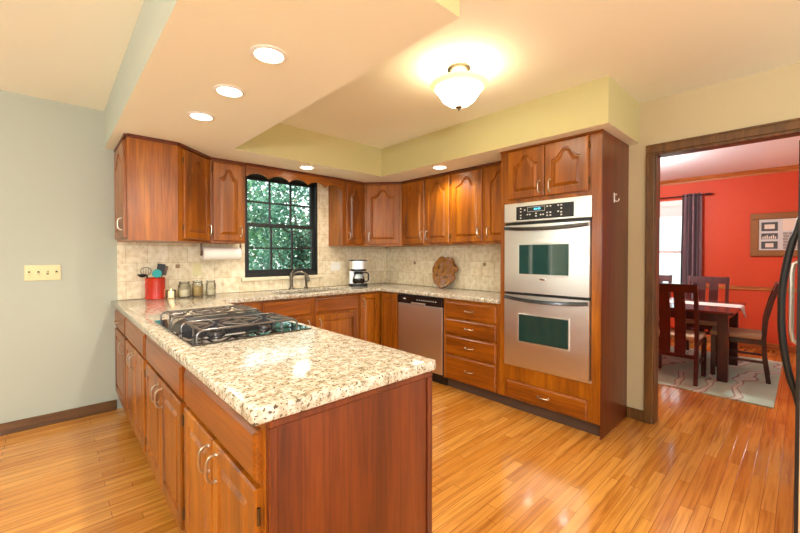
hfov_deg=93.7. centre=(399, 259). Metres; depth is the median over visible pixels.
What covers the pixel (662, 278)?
dining chair
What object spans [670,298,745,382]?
dining table
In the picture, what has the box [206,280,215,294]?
glass jar
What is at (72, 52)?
ceiling
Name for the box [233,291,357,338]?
base cabinet
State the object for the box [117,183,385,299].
backsplash
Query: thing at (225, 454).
base cabinet
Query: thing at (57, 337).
wall
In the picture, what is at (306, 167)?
recessed light
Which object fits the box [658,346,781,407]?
rug
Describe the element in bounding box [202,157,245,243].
upper cabinet
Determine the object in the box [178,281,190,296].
glass jar
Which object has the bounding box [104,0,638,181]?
ceiling
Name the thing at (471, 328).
base cabinet
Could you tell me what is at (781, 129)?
door frame
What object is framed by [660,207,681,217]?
roller blind
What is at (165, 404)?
base cabinet
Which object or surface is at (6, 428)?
baseboard
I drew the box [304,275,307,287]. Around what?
sprayer
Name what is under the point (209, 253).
paper towel roll
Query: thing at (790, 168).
trim
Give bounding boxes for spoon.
[140,267,151,277]
[152,269,161,277]
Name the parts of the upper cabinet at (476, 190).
door, moulding, door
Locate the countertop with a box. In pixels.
[111,283,499,425]
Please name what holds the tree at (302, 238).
on the lawn
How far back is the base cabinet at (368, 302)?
4.22 m
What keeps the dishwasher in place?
on the floor
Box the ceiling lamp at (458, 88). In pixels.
[431,62,487,110]
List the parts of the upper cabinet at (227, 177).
door, moulding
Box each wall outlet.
[193,263,200,274]
[331,262,339,270]
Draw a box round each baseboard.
[0,400,116,435]
[626,406,643,421]
[705,335,795,352]
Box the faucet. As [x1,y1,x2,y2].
[289,268,309,288]
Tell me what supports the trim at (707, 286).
attached to the wall at (726, 213)
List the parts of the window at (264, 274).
sash, sash, sill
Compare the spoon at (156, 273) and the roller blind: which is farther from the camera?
the roller blind
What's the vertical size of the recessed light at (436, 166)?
0.008 m
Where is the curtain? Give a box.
[680,193,701,329]
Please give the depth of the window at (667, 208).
5.91 m
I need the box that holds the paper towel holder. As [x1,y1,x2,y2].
[200,243,240,255]
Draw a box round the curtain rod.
[660,193,713,198]
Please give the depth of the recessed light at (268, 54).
1.61 m
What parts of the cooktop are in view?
burner, burner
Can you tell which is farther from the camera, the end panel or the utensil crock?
the utensil crock
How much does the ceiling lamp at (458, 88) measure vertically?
0.268 m
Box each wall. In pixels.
[0,90,385,423]
[422,63,799,410]
[660,171,798,345]
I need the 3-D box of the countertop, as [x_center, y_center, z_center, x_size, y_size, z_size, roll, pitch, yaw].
[-0.275,0.357,3.023,3.000,0.040,3.000,-1,1,-43]
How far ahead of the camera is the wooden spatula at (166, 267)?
3.30 m
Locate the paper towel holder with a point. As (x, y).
(201, 253)
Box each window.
[241,174,322,281]
[660,200,681,252]
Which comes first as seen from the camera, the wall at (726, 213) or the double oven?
the double oven
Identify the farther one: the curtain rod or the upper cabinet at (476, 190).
the curtain rod
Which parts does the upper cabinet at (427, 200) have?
door, moulding, door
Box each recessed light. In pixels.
[187,111,214,120]
[213,84,244,97]
[250,44,287,64]
[299,165,314,169]
[432,165,447,168]
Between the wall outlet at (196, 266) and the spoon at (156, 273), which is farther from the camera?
the wall outlet at (196, 266)
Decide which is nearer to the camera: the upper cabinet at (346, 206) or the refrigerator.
the refrigerator
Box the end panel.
[266,371,431,532]
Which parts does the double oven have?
window trim, window trim, handle, handle, oven door, oven door, trim, control panel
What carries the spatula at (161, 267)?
in the utensil crock
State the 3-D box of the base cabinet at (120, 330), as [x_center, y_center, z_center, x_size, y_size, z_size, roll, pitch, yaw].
[-1.952,0.813,3.105,0.665,0.874,0.601,-1,1,-43]
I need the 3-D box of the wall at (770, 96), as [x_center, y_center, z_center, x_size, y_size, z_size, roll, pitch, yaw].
[2.229,0.024,2.614,0.120,2.465,7.000,-1,1,-43]
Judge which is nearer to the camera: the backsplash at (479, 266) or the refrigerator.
the refrigerator
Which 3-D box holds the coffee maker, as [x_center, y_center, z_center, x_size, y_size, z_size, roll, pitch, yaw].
[-0.503,0.157,4.559,0.228,0.318,0.200,0,1,-17]
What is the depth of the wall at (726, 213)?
5.29 m
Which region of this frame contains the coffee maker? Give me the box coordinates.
[349,260,368,286]
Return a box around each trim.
[660,164,798,185]
[706,285,796,291]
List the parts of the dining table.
leg, leg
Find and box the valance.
[245,163,342,189]
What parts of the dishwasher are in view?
control panel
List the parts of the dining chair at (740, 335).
leg, seat, rail, leg, leg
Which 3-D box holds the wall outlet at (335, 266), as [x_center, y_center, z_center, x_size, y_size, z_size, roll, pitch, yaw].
[-0.786,0.080,4.569,0.130,0.100,0.008,-1,1,-43]
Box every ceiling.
[0,0,799,180]
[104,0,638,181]
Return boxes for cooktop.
[154,304,310,346]
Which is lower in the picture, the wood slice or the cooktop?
the cooktop
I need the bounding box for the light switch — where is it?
[24,265,60,280]
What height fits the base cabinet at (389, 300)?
0.874 m
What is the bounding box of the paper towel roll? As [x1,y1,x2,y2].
[201,247,241,259]
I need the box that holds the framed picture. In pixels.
[750,211,797,256]
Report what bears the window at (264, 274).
in the wall at (57, 337)
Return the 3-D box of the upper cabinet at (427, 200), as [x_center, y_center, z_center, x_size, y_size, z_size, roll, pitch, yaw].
[0.370,-0.545,4.258,0.355,0.758,0.757,-1,1,-43]
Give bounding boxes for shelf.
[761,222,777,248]
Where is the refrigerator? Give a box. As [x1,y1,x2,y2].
[777,140,799,532]
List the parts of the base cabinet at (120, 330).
drawer, door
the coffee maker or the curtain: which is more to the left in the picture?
the coffee maker
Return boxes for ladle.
[137,274,147,277]
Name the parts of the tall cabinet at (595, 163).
door, drawer, moulding, door, panel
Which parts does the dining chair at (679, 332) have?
leg, rail, rail, seat, leg, rail, leg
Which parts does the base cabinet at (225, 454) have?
door, handle, handle, drawer, door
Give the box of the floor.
[0,338,795,532]
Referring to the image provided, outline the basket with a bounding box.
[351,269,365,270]
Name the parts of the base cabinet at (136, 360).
door, handle, drawer, door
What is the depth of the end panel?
1.14 m
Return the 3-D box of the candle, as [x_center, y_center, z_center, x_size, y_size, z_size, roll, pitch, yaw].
[-2.015,0.293,3.297,0.072,0.080,0.072,-1,1,-43]
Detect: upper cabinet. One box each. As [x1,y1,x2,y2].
[114,133,211,242]
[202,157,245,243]
[328,179,364,245]
[360,182,405,246]
[401,171,451,245]
[451,161,500,244]
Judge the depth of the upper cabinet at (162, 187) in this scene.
2.84 m
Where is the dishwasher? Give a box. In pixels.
[398,293,447,385]
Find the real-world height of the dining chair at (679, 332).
1.000 m
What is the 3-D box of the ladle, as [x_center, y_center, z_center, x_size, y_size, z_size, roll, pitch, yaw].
[-2.140,0.218,3.152,0.114,0.197,0.067,-1,1,-43]
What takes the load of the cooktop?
in the countertop
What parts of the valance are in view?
moulding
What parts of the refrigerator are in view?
handle, handle, edge trim, door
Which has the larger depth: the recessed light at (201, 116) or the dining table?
the dining table
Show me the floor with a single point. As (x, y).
(707, 463)
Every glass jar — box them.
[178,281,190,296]
[192,280,202,295]
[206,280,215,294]
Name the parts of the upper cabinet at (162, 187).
door, moulding, door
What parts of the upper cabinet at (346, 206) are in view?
moulding, door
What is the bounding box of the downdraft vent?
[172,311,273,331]
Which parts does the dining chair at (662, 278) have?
rail, leg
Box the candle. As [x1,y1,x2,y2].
[166,289,175,297]
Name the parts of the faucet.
spout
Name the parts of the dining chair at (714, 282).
leg, rail, seat, rail, leg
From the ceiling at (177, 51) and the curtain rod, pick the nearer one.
the ceiling at (177, 51)
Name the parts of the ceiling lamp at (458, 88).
lamp shade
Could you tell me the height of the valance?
0.124 m
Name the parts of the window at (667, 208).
sash, frame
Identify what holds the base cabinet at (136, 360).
on the floor
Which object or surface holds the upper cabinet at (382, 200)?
attached to the wall at (770, 96)
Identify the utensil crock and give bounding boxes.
[144,277,165,299]
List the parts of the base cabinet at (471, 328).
drawer, drawer, drawer, drawer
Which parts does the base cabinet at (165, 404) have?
door, handle, handle, drawer, door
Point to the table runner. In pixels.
(742, 307)
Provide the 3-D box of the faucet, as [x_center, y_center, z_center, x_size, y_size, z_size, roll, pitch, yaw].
[-1.115,0.202,4.146,0.229,0.238,0.059,0,1,-15]
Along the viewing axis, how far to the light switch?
2.81 m
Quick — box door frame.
[644,118,799,423]
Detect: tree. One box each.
[247,180,310,269]
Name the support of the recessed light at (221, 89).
in the ceiling at (177, 51)
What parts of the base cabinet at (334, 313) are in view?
door, door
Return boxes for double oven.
[504,195,592,383]
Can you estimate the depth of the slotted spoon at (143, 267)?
3.20 m
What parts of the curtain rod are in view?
rod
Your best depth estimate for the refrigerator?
1.61 m
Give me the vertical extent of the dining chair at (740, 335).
1.000 m
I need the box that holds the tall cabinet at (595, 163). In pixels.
[500,129,628,439]
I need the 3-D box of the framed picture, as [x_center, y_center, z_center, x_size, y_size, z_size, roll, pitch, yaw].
[5.107,-0.341,4.980,0.030,0.590,0.660,-1,1,-43]
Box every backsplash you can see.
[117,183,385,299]
[386,244,500,291]
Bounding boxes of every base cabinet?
[114,310,128,418]
[125,318,149,463]
[146,336,187,532]
[184,369,265,532]
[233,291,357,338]
[358,291,379,344]
[381,291,398,349]
[444,298,502,403]
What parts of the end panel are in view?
rail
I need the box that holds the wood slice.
[432,256,457,287]
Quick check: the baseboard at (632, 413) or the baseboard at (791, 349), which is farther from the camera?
the baseboard at (791, 349)
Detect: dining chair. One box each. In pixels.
[658,283,706,386]
[659,275,671,346]
[686,276,729,349]
[710,281,778,383]
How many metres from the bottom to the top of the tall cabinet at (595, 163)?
2.159 m
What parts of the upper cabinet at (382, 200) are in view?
door, moulding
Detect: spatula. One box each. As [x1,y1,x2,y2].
[157,264,164,277]
[161,266,167,277]
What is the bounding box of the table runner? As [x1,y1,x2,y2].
[670,300,746,317]
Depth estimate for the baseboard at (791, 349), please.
5.09 m
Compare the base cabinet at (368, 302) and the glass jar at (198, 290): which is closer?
the glass jar at (198, 290)
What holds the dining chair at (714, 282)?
on the rug

